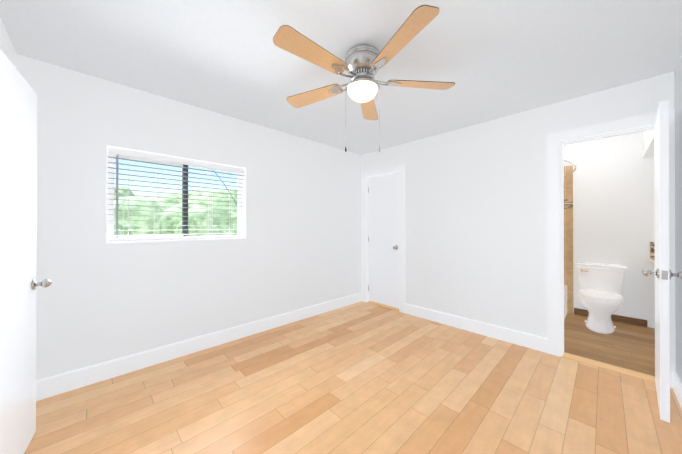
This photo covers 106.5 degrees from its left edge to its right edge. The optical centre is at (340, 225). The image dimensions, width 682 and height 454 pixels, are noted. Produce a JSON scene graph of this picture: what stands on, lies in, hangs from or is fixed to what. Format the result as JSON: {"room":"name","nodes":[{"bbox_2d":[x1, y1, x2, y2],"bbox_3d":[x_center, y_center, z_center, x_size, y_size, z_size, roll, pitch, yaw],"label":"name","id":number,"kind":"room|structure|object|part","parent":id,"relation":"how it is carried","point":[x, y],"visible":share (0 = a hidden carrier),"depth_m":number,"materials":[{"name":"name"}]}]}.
{"room":"empty bedroom","nodes":[
{"label":"empty bedroom","id":0,"kind":"room"},
{"bbox_2d":[0,18,16,68],"bbox_3d":[-1.177,0.026,0.568,0.120,2.440,3.210,0,0,-44],"label":"wall","id":1,"kind":"structure","parent":0,"point":[7,49],"depth_m":1.58,"materials":[{"name":"paint"}]},
{"bbox_2d":[0,49,51,453],"bbox_3d":[-1.581,0.220,1.233,0.190,2.031,0.807,0,0,-44],"label":"entry door","id":2,"kind":"structure","parent":1,"relation":"in","point":[19,283],"depth_m":1.30,"materials":[{"name":"white paint"}]},
{"bbox_2d":[17,54,360,379],"bbox_3d":[-0.396,0.035,3.661,5.544,2.440,0.150,0,0,-44],"label":"wall","id":3,"kind":"structure","parent":0,"point":[99,300],"depth_m":2.36,"materials":[{"name":"paint"}]},
{"bbox_2d":[107,145,245,244],"bbox_3d":[-1.538,-0.251,2.531,1.168,0.814,0.137,0,0,-44],"label":"window","id":4,"kind":"structure","parent":3,"relation":"in","point":[110,222],"depth_m":2.48,"materials":[{"name":"white plastic"}]},
{"bbox_2d":[107,146,247,241],"bbox_3d":[-1.511,-0.261,2.520,1.186,0.790,0.080,0,0,-44],"label":"window blinds","id":5,"kind":"object","parent":4,"relation":"attached to","point":[141,154],"visible":1,"depth_m":2.42,"materials":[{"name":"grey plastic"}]},
{"bbox_2d":[36,292,361,400],"bbox_3d":[-0.949,1.183,3.006,3.604,0.140,0.016,0,0,-44],"label":"baseboard","id":6,"kind":"structure","parent":3,"relation":"attached to","point":[47,387],"depth_m":2.36,"materials":[{"name":"white paint"}]},
{"bbox_2d":[0,0,681,154],"bbox_3d":[0.577,-1.241,1.739,6.824,0.100,4.270,0,0,-44],"label":"ceiling","id":7,"kind":"structure","parent":0,"point":[493,59],"depth_m":1.75,"materials":[{"name":"paint"}]},
{"bbox_2d":[273,5,454,151],"bbox_3d":[0.115,-0.853,1.751,1.232,0.676,1.278,0,0,-44],"label":"fan","id":8,"kind":"object","parent":7,"relation":"hanging from","point":[362,65],"visible":1,"depth_m":1.66,"materials":[{"name":"brown wood"}]},
{"bbox_3d":[0.151,-0.916,1.778,0.210,0.085,0.210,0,0,-44],"label":"globe","id":9,"kind":"part","parent":8,"relation":"part of","materials":[{"name":"white glass"}]},
{"bbox_2d":[642,129,653,157],"bbox_3d":[3.486,-1.019,2.330,1.580,0.340,0.835,0,0,-44],"label":"ceiling soffit","id":10,"kind":"structure","parent":7,"relation":"attached to","point":[647,143],"depth_m":2.87,"materials":[{"name":"paint"}]},
{"bbox_2d":[24,301,681,453],"bbox_3d":[0.577,1.279,1.731,6.824,0.060,4.270,0,0,-44],"label":"floor","id":11,"kind":"structure","parent":0,"point":[361,377],"depth_m":1.84,"materials":[{"name":"brown wood"}]},
{"bbox_2d":[564,285,566,319],"bbox_3d":[2.462,0.970,3.381,1.554,0.568,0.698,0,0,-44],"label":"bathtub","id":12,"kind":"object","parent":11,"relation":"on","point":[565,300],"visible":0.04,"depth_m":3.50,"materials":[{"name":"white ceramic"}]},
{"bbox_2d":[575,262,627,333],"bbox_3d":[3.195,0.883,3.146,0.826,0.742,0.480,0,0,-44],"label":"toilet","id":13,"kind":"object","parent":11,"relation":"on","point":[600,296],"visible":1,"depth_m":3.15,"materials":[{"name":"white ceramic"}]},
{"bbox_2d":[650,242,654,263],"bbox_3d":[3.861,0.725,2.652,0.572,1.055,0.771,0,0,-44],"label":"bathroom vanity","id":14,"kind":"object","parent":11,"relation":"on","point":[652,252],"visible":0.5,"depth_m":3.10,"materials":[{"name":"brown wood"}]},
{"bbox_2d":[361,72,673,337],"bbox_3d":[1.500,0.034,3.157,0.120,2.440,3.210,0,0,-44],"label":"wall","id":15,"kind":"structure","parent":0,"point":[475,198],"depth_m":2.88,"materials":[{"name":"paint"}]},
{"bbox_2d":[361,164,404,312],"bbox_3d":[0.676,0.184,3.995,0.138,2.145,0.820,0,0,-44],"label":"trim","id":16,"kind":"structure","parent":15,"relation":"attached to","point":[399,169],"depth_m":3.92,"materials":[{"name":"white paint"}]},
{"bbox_2d":[368,173,399,308],"bbox_3d":[0.645,0.219,3.956,0.110,2.011,0.608,0,0,-44],"label":"closet door","id":17,"kind":"structure","parent":15,"relation":"in","point":[383,246],"depth_m":3.96,"materials":[{"name":"white paint"}]},
{"bbox_2d":[368,301,399,310],"bbox_3d":[0.672,1.249,3.977,0.075,0.014,0.613,0,0,-44],"label":"trim","id":18,"kind":"structure","parent":15,"relation":"attached to","point":[386,306],"depth_m":3.96,"materials":[{"name":"brown wood"}]},
{"bbox_2d":[405,303,547,352],"bbox_3d":[1.476,1.183,3.080,0.016,0.140,1.603,0,0,-44],"label":"baseboard","id":19,"kind":"structure","parent":15,"relation":"attached to","point":[527,340],"depth_m":2.91,"materials":[{"name":"white paint"}]},
{"bbox_2d":[562,352,654,381],"bbox_3d":[2.369,1.246,2.251,0.115,0.009,0.618,0,0,-44],"label":"trim","id":20,"kind":"structure","parent":15,"relation":"attached to","point":[613,368],"depth_m":2.23,"materials":[{"name":"brown wood"}]},
{"bbox_2d":[547,108,675,387],"bbox_3d":[2.343,0.176,2.274,0.140,2.150,0.766,0,0,-44],"label":"door frame","id":21,"kind":"structure","parent":15,"relation":"attached to","point":[555,247],"depth_m":2.44,"materials":[{"name":"white paint"}]},
{"bbox_2d":[642,100,681,422],"bbox_3d":[2.270,0.222,1.821,0.622,2.031,0.188,0,0,-44],"label":"bathroom door","id":22,"kind":"structure","parent":15,"relation":"in","point":[663,273],"depth_m":1.62,"materials":[{"name":"white paint"}]},
{"bbox_2d":[564,131,654,327],"bbox_3d":[3.038,0.036,4.012,0.120,2.440,4.120,0,0,-44],"label":"wall","id":23,"kind":"structure","parent":0,"point":[613,200],"depth_m":3.32,"materials":[{"name":"paint"}]},
{"bbox_2d":[574,308,646,326],"bbox_3d":[3.550,1.212,3.384,0.012,0.085,0.670,0,0,-44],"label":"baseboard","id":24,"kind":"structure","parent":23,"relation":"attached to","point":[624,319],"depth_m":3.29,"materials":[{"name":"brown wood"}]},
{"bbox_2d":[674,55,681,381],"bbox_3d":[1.319,0.026,0.666,3.844,2.440,0.120,0,0,-44],"label":"wall","id":25,"kind":"structure","parent":0,"point":[678,180],"depth_m":1.86,"materials":[{"name":"paint"}]},
{"bbox_2d":[672,370,681,408],"bbox_3d":[1.272,1.176,0.711,3.604,0.140,0.016,0,0,-44],"label":"baseboard","id":26,"kind":"structure","parent":25,"relation":"attached to","point":[677,384],"depth_m":1.82,"materials":[{"name":"white paint"}]},
{"label":"outside","id":27,"kind":"structure","parent":0,"visible":0},
{"bbox_3d":[-24.050,4.335,29.462,100.000,0.200,69.850,0,0,-44],"label":"ground","id":28,"kind":"structure","parent":27,"visible":0},
{"bbox_2d":[114,186,236,235],"bbox_3d":[-7.735,0.413,25.431,51.259,7.619,28.985,0,0,-44],"label":"trees","id":29,"kind":"object","parent":28,"relation":"on","point":[178,221],"depth_m":9.88,"materials":[{"name":"green plant"}]},
{"bbox_3d":[2.177,0.035,3.680,1.580,2.440,0.100,0,0,-44],"label":"wall","id":30,"kind":"structure","parent":0,"visible":0},
{"bbox_2d":[564,165,572,313],"bbox_3d":[2.481,0.196,3.365,1.579,2.117,0.774,0,0,-44],"label":"wall tile","id":31,"kind":"structure","parent":30,"relation":"attached to","point":[568,231],"depth_m":3.66,"materials":[{"name":"tile"}]},
{"bbox_2d":[564,158,577,176],"bbox_3d":[2.741,-0.712,3.099,1.580,0.060,0.202,0,0,-44],"label":"rail","id":32,"kind":"object","parent":31,"relation":"attached to","point":[574,164],"visible":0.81,"depth_m":2.96,"materials":[{"name":"silver metal"}]}
]}

